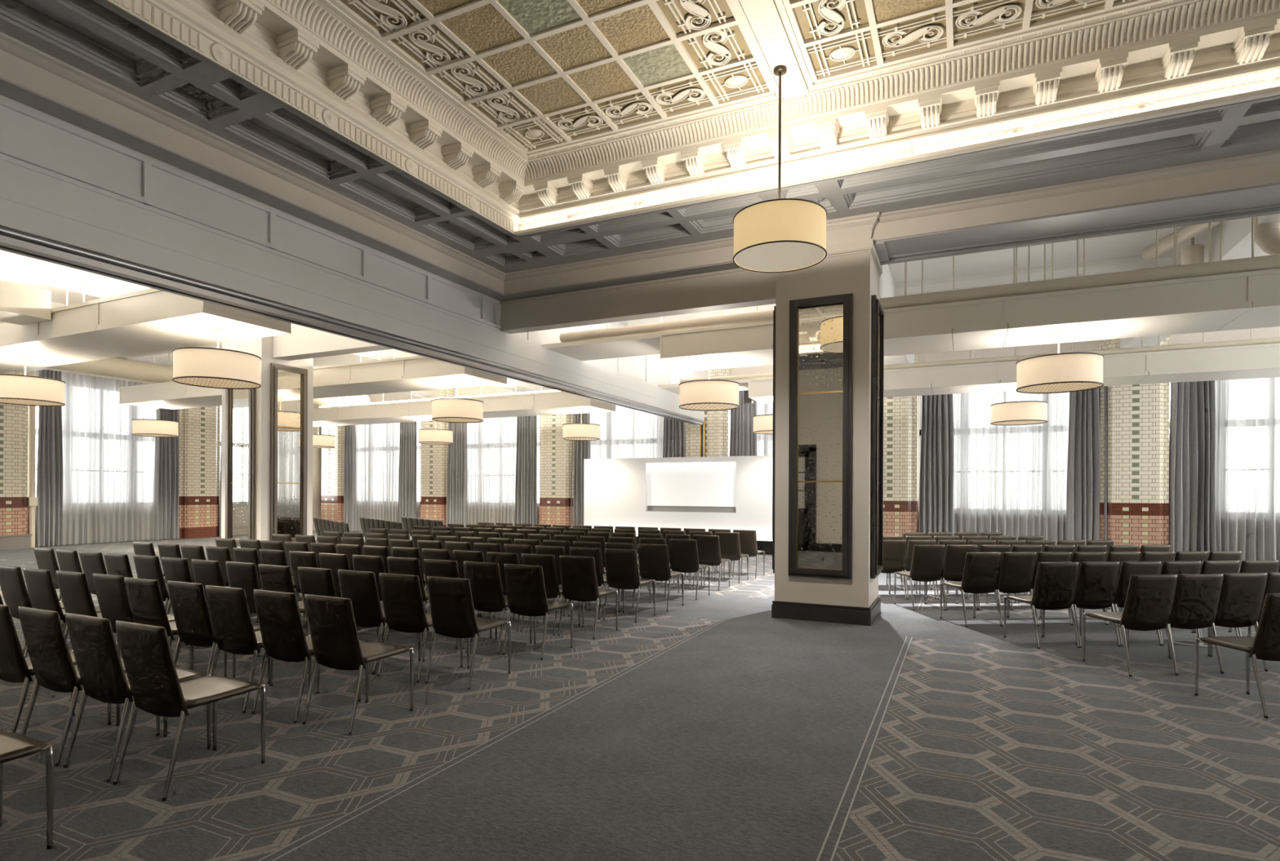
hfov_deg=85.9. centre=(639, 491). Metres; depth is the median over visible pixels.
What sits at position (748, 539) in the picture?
chair
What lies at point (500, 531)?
chair
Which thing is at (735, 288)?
beam
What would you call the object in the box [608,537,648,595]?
chair
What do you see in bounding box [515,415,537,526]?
curtain
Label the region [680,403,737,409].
diffuser
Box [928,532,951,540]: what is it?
chair
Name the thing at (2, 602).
chair
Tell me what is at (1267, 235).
duct elbow
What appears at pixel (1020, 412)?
pendant lamp
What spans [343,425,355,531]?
curtain
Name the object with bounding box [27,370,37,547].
downpipe
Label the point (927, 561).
chair
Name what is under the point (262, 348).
column
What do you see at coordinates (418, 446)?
window
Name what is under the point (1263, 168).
trim
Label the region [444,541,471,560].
chair
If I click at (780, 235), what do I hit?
pendant lamp
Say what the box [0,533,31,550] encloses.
baseboard
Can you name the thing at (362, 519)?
chair
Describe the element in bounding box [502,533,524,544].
chair
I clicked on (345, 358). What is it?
trim
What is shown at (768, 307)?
trim
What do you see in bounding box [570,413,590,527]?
curtain
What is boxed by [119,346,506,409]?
raft
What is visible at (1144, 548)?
chair
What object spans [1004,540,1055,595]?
chair
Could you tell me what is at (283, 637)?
chair
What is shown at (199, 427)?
wall
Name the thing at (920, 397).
window
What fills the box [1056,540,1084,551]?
chair
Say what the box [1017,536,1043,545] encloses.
chair
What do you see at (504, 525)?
chair
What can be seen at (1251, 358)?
ceiling beam
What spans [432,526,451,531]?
chair
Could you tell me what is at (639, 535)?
chair
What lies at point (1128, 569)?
chair
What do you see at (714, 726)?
floor
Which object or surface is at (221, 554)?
chair
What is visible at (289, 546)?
chair
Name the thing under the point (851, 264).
column
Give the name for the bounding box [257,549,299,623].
chair
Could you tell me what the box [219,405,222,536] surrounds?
curtain
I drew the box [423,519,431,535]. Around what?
chair
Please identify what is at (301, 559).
chair
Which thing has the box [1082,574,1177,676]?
chair
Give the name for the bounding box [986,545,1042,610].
chair
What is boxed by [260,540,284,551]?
chair
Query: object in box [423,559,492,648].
chair
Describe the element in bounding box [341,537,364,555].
chair
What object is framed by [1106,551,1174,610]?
chair
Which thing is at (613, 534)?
chair
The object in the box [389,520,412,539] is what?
chair
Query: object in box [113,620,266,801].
chair
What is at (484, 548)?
chair
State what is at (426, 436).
pendant lamp
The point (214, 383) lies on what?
diffuser
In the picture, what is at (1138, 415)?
wall
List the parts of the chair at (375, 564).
backrest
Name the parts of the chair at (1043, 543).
backrest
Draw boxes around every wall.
[0,368,321,546]
[320,326,1279,551]
[583,455,773,555]
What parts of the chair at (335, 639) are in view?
leg, backrest, leg, leg, seat, leg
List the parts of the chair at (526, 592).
leg, backrest, leg, leg, seat, leg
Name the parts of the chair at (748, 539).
leg, backrest, leg, leg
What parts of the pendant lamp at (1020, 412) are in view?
lamp shade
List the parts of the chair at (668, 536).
backrest, leg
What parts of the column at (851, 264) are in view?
baseboard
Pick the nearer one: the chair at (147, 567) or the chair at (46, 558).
the chair at (147, 567)
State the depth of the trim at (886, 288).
11.82 m
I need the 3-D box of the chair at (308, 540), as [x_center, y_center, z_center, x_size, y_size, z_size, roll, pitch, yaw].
[-5.016,1.099,10.756,0.462,0.860,0.558,0,0,26]
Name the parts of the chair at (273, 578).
backrest, seat, leg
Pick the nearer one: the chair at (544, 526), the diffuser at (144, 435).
the chair at (544, 526)
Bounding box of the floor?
[0,530,1279,860]
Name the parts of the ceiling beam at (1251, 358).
hanger rod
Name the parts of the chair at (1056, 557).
leg, leg, backrest, leg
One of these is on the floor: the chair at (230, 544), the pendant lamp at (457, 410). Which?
the chair at (230, 544)
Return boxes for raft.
[0,277,51,325]
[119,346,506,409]
[312,379,615,426]
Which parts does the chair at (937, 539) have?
backrest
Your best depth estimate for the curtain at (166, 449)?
21.22 m
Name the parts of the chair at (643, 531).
backrest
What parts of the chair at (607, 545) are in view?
backrest, leg, leg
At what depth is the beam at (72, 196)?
6.89 m
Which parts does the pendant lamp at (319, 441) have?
lamp shade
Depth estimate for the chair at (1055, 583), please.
6.90 m
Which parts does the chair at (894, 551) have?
backrest, leg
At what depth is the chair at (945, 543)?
10.01 m
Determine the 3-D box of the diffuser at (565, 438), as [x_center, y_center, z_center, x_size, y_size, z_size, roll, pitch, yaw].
[-1.560,-1.406,18.259,0.950,0.010,0.950,0,0,25]
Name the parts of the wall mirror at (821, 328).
glass, glass, glass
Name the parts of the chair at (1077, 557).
backrest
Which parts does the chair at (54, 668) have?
leg, backrest, leg, seat, leg, leg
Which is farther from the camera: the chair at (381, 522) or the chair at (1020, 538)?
the chair at (381, 522)
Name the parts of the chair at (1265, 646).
leg, seat, leg, leg, backrest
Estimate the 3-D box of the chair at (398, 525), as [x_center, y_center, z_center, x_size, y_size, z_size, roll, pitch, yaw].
[-5.046,1.099,15.132,0.558,0.860,0.462,0,0,-36]
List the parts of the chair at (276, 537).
backrest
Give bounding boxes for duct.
[44,355,370,406]
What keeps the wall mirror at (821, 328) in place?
attached to the column at (851, 264)
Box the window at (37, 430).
[27,428,38,509]
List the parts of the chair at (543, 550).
backrest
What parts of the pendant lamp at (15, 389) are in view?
rod, lamp shade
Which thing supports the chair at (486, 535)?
on the floor
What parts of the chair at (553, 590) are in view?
leg, backrest, leg, seat, leg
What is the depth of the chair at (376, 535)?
11.04 m
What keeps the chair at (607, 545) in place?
on the floor
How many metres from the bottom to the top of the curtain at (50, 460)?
4.735 m
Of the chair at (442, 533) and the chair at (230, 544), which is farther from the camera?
the chair at (442, 533)
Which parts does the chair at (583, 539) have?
backrest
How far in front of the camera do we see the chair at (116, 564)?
7.34 m
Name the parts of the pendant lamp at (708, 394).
lamp shade, rod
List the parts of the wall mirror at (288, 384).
glass, glass, glass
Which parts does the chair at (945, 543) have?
leg, leg, backrest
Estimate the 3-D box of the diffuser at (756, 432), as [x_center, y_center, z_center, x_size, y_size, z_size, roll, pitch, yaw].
[3.123,-1.386,15.998,0.950,0.010,0.950,0,0,25]
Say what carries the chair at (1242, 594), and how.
on the floor
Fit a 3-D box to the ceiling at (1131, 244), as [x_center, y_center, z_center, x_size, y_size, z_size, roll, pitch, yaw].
[-2.295,-3.985,10.928,32.100,0.450,21.400,0,0,25]
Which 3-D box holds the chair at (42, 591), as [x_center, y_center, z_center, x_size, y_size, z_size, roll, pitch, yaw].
[-5.101,1.099,6.177,0.462,0.860,0.558,0,0,25]
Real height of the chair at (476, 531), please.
0.860 m
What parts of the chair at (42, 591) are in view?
leg, backrest, seat, leg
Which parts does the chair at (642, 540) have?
backrest, leg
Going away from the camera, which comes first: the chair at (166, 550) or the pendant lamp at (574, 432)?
the chair at (166, 550)
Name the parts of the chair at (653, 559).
backrest, leg, seat, leg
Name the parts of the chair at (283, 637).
leg, backrest, leg, seat, leg, leg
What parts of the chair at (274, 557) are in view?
backrest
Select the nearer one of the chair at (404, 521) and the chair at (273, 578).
the chair at (273, 578)
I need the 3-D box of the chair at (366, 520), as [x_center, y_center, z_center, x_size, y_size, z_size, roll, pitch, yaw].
[-6.610,1.092,17.303,0.558,0.860,0.462,0,0,-36]
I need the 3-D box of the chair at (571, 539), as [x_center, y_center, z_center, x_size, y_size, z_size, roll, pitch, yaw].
[-1.058,1.116,11.040,0.462,0.860,0.558,0,0,25]
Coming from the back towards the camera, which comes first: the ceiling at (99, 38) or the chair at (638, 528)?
the chair at (638, 528)
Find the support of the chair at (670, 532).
on the floor
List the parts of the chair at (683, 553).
backrest, leg, seat, leg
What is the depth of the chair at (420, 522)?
16.89 m
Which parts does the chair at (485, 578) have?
backrest, leg, leg, seat, leg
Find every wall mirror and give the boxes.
[225,388,255,545]
[269,362,307,542]
[772,306,775,573]
[788,293,853,579]
[870,294,884,578]
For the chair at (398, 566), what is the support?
on the floor
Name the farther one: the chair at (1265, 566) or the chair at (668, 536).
the chair at (668, 536)
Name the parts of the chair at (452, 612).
leg, backrest, leg, leg, seat, leg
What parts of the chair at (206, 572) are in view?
backrest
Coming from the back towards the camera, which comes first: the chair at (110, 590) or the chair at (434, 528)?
the chair at (434, 528)
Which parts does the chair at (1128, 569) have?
leg, backrest, leg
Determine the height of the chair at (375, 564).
0.860 m
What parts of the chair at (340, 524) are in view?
backrest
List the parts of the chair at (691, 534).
backrest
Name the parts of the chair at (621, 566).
leg, backrest, leg, leg, seat, leg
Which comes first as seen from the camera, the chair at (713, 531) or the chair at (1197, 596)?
the chair at (1197, 596)
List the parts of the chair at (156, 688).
leg, backrest, leg, leg, seat, leg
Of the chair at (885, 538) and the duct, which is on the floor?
the chair at (885, 538)
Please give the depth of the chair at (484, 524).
14.91 m
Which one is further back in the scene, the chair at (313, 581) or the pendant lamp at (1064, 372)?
the pendant lamp at (1064, 372)
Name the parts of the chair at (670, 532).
backrest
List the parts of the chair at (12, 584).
backrest, leg, seat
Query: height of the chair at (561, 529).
0.860 m
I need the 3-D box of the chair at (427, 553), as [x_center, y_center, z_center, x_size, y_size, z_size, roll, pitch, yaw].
[-2.298,1.110,8.336,0.462,0.860,0.558,0,0,26]
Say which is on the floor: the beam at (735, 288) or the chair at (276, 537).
the chair at (276, 537)
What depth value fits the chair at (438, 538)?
10.45 m
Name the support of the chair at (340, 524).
on the floor
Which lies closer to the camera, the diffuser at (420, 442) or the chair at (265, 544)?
the chair at (265, 544)
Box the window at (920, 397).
[918,395,1064,515]
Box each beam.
[500,267,775,333]
[657,328,1279,404]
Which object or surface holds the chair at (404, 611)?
on the floor
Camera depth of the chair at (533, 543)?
9.78 m
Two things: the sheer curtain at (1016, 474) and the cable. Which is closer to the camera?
the cable
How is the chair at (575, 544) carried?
on the floor
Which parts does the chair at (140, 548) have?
backrest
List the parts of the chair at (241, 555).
backrest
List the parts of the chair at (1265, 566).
leg, backrest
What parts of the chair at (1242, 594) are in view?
leg, backrest, leg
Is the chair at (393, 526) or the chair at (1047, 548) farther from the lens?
the chair at (393, 526)
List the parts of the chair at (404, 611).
leg, backrest, leg, seat, leg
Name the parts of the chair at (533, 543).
backrest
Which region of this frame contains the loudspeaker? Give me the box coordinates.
[743,391,753,404]
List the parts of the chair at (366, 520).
backrest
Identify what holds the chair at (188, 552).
on the floor
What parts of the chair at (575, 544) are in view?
backrest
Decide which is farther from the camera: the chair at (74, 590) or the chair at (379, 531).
the chair at (379, 531)
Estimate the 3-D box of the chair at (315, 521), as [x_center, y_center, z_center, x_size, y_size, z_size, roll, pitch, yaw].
[-7.815,1.087,17.160,0.558,0.860,0.462,0,0,-35]
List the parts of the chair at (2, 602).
backrest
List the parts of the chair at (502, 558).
backrest, leg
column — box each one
[221,336,313,547]
[771,211,882,626]
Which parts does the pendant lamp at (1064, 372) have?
rod, lamp shade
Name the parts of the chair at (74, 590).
leg, backrest, seat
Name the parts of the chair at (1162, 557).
backrest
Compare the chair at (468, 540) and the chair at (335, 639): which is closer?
the chair at (335, 639)
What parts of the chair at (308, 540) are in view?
backrest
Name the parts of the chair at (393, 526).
backrest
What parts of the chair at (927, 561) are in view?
leg, seat, leg, leg, backrest, leg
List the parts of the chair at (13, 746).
leg, seat, leg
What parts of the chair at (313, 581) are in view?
leg, backrest, leg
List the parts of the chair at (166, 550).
backrest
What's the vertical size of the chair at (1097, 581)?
0.860 m
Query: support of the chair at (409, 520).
on the floor
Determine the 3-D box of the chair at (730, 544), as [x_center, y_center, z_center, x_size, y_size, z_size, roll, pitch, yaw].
[1.594,1.127,11.980,0.462,0.860,0.558,0,0,25]
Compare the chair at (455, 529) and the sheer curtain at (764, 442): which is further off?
the sheer curtain at (764, 442)
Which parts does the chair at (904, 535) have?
backrest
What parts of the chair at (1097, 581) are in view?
leg, leg, backrest, leg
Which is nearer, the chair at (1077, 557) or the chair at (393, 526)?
the chair at (1077, 557)
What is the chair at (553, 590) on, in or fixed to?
on the floor
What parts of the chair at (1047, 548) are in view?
backrest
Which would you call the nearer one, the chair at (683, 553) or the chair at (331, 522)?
the chair at (683, 553)
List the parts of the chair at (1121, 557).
backrest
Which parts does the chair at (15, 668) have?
backrest, leg, seat, leg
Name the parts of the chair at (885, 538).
backrest, leg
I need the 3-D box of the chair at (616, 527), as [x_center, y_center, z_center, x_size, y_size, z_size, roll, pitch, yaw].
[-0.181,1.119,13.701,0.462,0.860,0.558,0,0,26]
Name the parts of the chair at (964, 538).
backrest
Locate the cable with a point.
(1200, 644)
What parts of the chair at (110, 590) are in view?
backrest, seat, leg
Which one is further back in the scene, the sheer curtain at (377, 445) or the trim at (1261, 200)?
the sheer curtain at (377, 445)
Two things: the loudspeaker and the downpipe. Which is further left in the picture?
the downpipe
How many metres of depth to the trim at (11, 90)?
6.95 m
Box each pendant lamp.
[0,356,65,406]
[131,407,178,437]
[172,327,261,389]
[312,424,334,448]
[417,421,453,444]
[431,383,483,422]
[562,412,599,440]
[679,363,739,410]
[733,65,826,272]
[752,401,773,434]
[991,386,1048,425]
[1015,333,1103,393]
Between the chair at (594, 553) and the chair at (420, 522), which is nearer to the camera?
the chair at (594, 553)
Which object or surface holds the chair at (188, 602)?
on the floor
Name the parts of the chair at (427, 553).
backrest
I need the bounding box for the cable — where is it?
[1173,640,1215,648]
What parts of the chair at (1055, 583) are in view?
leg, seat, leg, leg, backrest, leg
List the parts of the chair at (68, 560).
backrest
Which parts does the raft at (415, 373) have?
hanger rod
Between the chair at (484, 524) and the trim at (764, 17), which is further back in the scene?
the chair at (484, 524)
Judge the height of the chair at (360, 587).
0.860 m
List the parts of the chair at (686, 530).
backrest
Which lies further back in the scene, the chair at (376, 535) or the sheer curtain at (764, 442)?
the sheer curtain at (764, 442)
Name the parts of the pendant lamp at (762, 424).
lamp shade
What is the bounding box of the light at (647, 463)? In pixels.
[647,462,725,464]
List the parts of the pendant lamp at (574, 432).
lamp shade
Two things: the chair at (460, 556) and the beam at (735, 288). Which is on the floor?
the chair at (460, 556)
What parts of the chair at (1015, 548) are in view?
leg, backrest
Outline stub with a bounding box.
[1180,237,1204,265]
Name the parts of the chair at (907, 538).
backrest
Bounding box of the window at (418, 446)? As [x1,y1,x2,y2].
[417,445,420,506]
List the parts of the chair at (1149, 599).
leg, seat, leg, leg, backrest, leg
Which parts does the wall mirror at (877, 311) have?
glass, glass, glass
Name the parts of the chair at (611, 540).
backrest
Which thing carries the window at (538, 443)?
in the wall at (1138, 415)
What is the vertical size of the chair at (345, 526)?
0.860 m
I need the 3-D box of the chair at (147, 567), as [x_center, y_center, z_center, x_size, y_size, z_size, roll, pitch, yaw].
[-5.043,1.099,7.410,0.462,0.860,0.558,0,0,25]
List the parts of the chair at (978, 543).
backrest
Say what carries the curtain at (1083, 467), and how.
hanging from the wall at (1138, 415)
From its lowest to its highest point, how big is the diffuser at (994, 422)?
0.010 m
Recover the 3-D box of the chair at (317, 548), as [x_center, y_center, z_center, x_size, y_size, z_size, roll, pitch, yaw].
[-4.019,1.103,9.178,0.462,0.860,0.558,0,0,25]
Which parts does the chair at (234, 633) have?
leg, backrest, leg, leg, seat, leg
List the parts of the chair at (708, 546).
leg, leg, backrest, leg, seat, leg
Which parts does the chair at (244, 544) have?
backrest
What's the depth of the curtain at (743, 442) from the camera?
19.39 m
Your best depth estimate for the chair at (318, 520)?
16.60 m
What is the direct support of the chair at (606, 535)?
on the floor
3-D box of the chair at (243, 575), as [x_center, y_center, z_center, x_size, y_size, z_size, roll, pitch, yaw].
[-3.680,1.105,6.763,0.462,0.860,0.558,0,0,25]
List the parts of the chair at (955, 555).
leg, leg, leg, backrest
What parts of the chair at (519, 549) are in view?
backrest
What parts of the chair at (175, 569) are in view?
leg, backrest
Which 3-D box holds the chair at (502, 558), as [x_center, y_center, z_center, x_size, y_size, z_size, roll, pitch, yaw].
[-1.432,1.114,7.930,0.462,0.860,0.558,0,0,26]
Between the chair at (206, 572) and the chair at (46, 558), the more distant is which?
the chair at (46, 558)
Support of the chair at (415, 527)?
on the floor
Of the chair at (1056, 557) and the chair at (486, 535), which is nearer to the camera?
the chair at (1056, 557)
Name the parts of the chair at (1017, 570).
leg, leg, leg, backrest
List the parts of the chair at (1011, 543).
backrest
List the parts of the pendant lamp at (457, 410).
lamp shade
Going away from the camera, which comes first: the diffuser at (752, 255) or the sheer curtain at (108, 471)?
the diffuser at (752, 255)
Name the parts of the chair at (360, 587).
backrest, leg, seat, leg, leg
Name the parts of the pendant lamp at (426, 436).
lamp shade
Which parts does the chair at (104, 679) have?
leg, backrest, leg, leg, seat, leg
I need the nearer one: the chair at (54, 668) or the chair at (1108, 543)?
the chair at (54, 668)
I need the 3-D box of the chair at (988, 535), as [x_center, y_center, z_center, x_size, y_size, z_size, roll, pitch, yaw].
[6.152,1.146,12.373,0.462,0.860,0.558,0,0,-7]
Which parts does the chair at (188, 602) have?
leg, backrest, leg, leg, seat, leg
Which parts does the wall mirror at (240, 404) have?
glass, glass, glass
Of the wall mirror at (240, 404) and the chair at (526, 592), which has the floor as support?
the chair at (526, 592)
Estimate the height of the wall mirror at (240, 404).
3.365 m
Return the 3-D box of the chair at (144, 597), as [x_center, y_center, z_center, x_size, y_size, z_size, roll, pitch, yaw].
[-3.736,1.104,5.542,0.462,0.860,0.558,0,0,25]
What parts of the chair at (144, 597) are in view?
backrest, leg, seat, leg, leg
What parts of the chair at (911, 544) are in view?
leg, leg, backrest, leg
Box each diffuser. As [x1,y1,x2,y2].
[0,398,62,405]
[133,434,177,436]
[174,377,259,388]
[312,446,331,448]
[419,442,451,444]
[432,417,482,422]
[563,437,597,439]
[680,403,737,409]
[734,241,825,271]
[755,431,773,434]
[992,420,1046,425]
[1017,382,1102,392]
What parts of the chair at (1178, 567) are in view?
leg, backrest, leg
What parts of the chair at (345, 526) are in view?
backrest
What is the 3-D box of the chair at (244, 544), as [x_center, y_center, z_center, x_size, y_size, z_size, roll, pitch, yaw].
[-5.309,1.098,9.792,0.462,0.860,0.558,0,0,26]
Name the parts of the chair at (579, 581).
leg, backrest, leg, leg, seat, leg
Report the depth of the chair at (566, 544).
9.56 m
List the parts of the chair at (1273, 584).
leg, leg, backrest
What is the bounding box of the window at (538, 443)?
[537,442,539,507]
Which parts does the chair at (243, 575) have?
backrest, leg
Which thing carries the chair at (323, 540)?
on the floor
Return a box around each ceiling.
[0,0,565,273]
[0,226,1213,366]
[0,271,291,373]
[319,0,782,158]
[520,95,1279,263]
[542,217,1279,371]
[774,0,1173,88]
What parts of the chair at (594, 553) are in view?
leg, backrest, leg, leg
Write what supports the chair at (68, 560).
on the floor
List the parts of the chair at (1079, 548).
backrest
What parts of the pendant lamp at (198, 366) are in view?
lamp shade, rod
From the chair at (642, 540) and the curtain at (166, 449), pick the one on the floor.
the chair at (642, 540)
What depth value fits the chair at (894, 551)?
9.99 m
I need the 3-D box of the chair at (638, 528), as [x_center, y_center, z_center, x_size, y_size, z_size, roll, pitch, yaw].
[0.265,1.121,13.516,0.462,0.860,0.558,0,0,26]
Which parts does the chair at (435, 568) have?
backrest, leg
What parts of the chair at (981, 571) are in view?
leg, seat, leg, backrest, leg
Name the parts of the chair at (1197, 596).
leg, leg, backrest, leg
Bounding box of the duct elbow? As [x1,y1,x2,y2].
[1141,216,1279,260]
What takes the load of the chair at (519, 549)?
on the floor
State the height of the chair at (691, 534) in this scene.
0.860 m
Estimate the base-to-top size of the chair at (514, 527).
0.860 m
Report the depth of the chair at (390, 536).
10.86 m
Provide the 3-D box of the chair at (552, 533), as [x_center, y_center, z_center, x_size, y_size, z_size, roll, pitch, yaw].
[-1.477,1.114,12.375,0.462,0.860,0.558,0,0,25]
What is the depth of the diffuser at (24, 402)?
11.04 m
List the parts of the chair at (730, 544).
leg, leg, backrest, leg, leg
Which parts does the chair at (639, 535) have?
backrest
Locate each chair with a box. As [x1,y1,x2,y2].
[0,564,66,654]
[0,595,5,605]
[0,604,111,733]
[0,728,54,849]
[17,606,159,766]
[22,568,119,657]
[33,547,61,601]
[55,549,82,602]
[55,570,102,639]
[63,613,211,782]
[79,551,107,595]
[92,573,191,670]
[103,552,167,589]
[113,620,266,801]
[124,577,226,677]
[133,542,164,576]
[133,555,169,611]
[157,542,182,583]
[160,556,193,645]
[167,581,270,684]
[180,544,205,583]
[191,559,225,650]
[204,585,311,713]
[205,546,231,586]
[215,537,236,562]
[225,561,305,634]
[232,547,297,622]
[239,538,262,590]
[251,589,360,723]
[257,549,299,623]
[257,564,308,657]
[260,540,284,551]
[271,533,293,578]
[284,541,308,577]
[288,551,319,595]
[294,534,315,589]
[296,566,379,668]
[302,594,413,734]
[310,542,336,568]
[313,517,320,542]
[316,518,324,536]
[316,535,338,554]
[318,553,350,597]
[320,519,326,531]
[323,531,342,544]
[324,520,330,531]
[328,520,334,531]
[333,520,338,531]
[336,544,362,570]
[337,521,365,541]
[337,569,420,675]
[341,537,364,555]
[342,522,365,544]
[343,532,364,545]
[351,555,386,639]
[359,517,366,537]
[362,545,390,573]
[364,517,370,546]
[364,533,385,538]
[364,537,391,556]
[368,518,374,528]
[369,528,389,546]
[373,519,379,528]
[377,573,462,682]
[378,520,385,528]
[383,520,391,533]
[386,556,428,644]
[387,533,408,555]
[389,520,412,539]
[389,528,409,540]
[389,539,413,557]
[391,546,426,587]
[395,521,412,540]
[401,516,409,536]
[406,517,413,537]
[410,529,431,537]
[411,534,434,548]
[412,517,418,525]
[413,525,431,533]
[417,518,424,526]
[417,540,442,573]
[421,548,479,617]
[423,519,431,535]
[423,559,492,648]
[425,576,511,689]
[429,520,436,530]
[431,530,452,541]
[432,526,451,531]
[435,520,443,526]
[435,535,458,549]
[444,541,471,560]
[447,524,464,536]
[452,550,511,619]
[453,527,471,536]
[454,531,475,542]
[460,537,484,551]
[462,561,532,653]
[466,524,483,532]
[473,528,493,537]
[473,542,501,562]
[477,522,494,528]
[478,532,500,543]
[485,524,503,533]
[486,551,545,631]
[487,537,512,552]
[493,528,514,537]
[495,523,512,528]
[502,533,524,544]
[502,564,573,659]
[503,544,554,600]
[505,525,524,533]
[514,523,532,529]
[514,538,559,586]
[515,528,536,539]
[520,553,580,635]
[524,526,544,534]
[527,533,551,546]
[533,524,551,529]
[535,545,586,616]
[539,529,560,540]
[542,540,569,603]
[546,527,565,534]
[552,524,571,530]
[554,534,577,546]
[558,555,617,639]
[563,530,585,541]
[568,527,589,536]
[568,546,620,619]
[572,541,617,606]
[573,524,591,531]
[579,536,605,588]
[587,531,609,542]
[591,528,612,537]
[593,525,613,533]
[603,548,655,622]
[604,542,650,608]
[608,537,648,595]
[611,532,638,560]
[614,528,638,554]
[615,526,635,529]
[637,527,657,566]
[637,533,674,586]
[637,543,684,611]
[638,529,660,567]
[638,537,679,597]
[660,528,681,569]
[662,530,696,580]
[664,533,702,588]
[668,538,710,599]
[684,528,715,573]
[688,531,722,582]
[692,535,730,591]
[707,528,739,577]
[714,532,748,583]
[732,529,764,578]
[881,540,906,599]
[883,536,902,590]
[887,532,925,582]
[888,540,936,599]
[893,545,945,610]
[904,536,931,590]
[919,540,966,599]
[925,545,978,610]
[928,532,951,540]
[933,536,959,590]
[939,552,1001,627]
[944,536,987,582]
[946,540,995,599]
[953,532,977,540]
[955,545,1010,610]
[973,552,1037,626]
[979,532,1002,540]
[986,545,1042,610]
[990,536,1016,545]
[997,540,1026,595]
[1003,562,1079,648]
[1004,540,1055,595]
[1008,551,1072,626]
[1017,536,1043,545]
[1017,545,1075,604]
[1040,551,1106,625]
[1044,561,1120,648]
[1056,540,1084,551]
[1075,545,1106,609]
[1081,561,1161,646]
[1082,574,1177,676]
[1085,540,1114,558]
[1104,551,1141,625]
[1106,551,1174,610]
[1107,545,1137,609]
[1120,560,1201,645]
[1139,545,1170,560]
[1168,573,1223,675]
[1168,573,1267,671]
[1173,551,1208,566]
[1191,560,1239,644]
[1193,560,1279,636]
[1194,593,1279,718]
[1207,551,1241,560]
[1207,572,1279,666]
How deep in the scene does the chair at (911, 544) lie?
10.00 m
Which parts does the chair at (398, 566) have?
backrest, seat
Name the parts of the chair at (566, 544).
backrest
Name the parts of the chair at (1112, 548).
backrest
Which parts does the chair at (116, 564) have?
backrest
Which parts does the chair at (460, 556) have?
backrest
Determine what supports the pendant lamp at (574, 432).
hanging from the raft at (546, 402)
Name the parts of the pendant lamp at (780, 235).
rod, lamp shade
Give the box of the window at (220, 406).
[219,405,221,481]
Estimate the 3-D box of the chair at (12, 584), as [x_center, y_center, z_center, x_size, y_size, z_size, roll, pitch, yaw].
[-5.546,1.097,6.397,0.462,0.860,0.558,0,0,26]
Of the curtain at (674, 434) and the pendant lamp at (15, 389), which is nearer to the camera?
the pendant lamp at (15, 389)
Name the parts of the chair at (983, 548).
leg, leg, backrest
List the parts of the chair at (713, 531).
backrest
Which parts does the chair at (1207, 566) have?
backrest, leg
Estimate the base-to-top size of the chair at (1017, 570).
0.860 m
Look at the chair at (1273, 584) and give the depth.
6.06 m
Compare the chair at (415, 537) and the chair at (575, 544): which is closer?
the chair at (575, 544)
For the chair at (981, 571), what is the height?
0.860 m
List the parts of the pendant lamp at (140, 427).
lamp shade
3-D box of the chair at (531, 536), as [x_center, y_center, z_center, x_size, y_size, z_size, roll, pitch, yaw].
[-1.506,1.114,11.239,0.462,0.860,0.558,0,0,26]
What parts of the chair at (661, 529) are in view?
backrest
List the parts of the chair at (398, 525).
backrest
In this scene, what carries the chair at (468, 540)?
on the floor
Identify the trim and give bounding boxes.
[0,31,505,293]
[0,76,739,301]
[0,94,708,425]
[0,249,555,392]
[19,342,222,372]
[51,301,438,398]
[106,0,1279,236]
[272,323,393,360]
[313,354,375,366]
[503,149,1279,294]
[627,303,775,325]
[700,419,705,457]
[739,0,813,98]
[873,182,1279,265]
[879,264,914,364]
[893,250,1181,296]
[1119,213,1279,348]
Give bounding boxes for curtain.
[36,369,62,546]
[55,372,155,546]
[154,408,179,540]
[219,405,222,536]
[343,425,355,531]
[355,422,399,531]
[398,422,417,528]
[446,422,467,527]
[466,417,517,525]
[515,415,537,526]
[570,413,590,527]
[590,404,665,458]
[662,417,685,457]
[729,390,756,456]
[756,401,773,455]
[919,393,954,536]
[952,391,1069,545]
[1066,386,1106,545]
[1168,380,1216,559]
[1214,377,1279,566]
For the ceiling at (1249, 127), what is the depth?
7.04 m
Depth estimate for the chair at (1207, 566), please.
7.09 m
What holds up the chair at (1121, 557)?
on the floor
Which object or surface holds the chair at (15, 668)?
on the floor
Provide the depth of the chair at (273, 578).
6.28 m
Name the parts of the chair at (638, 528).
backrest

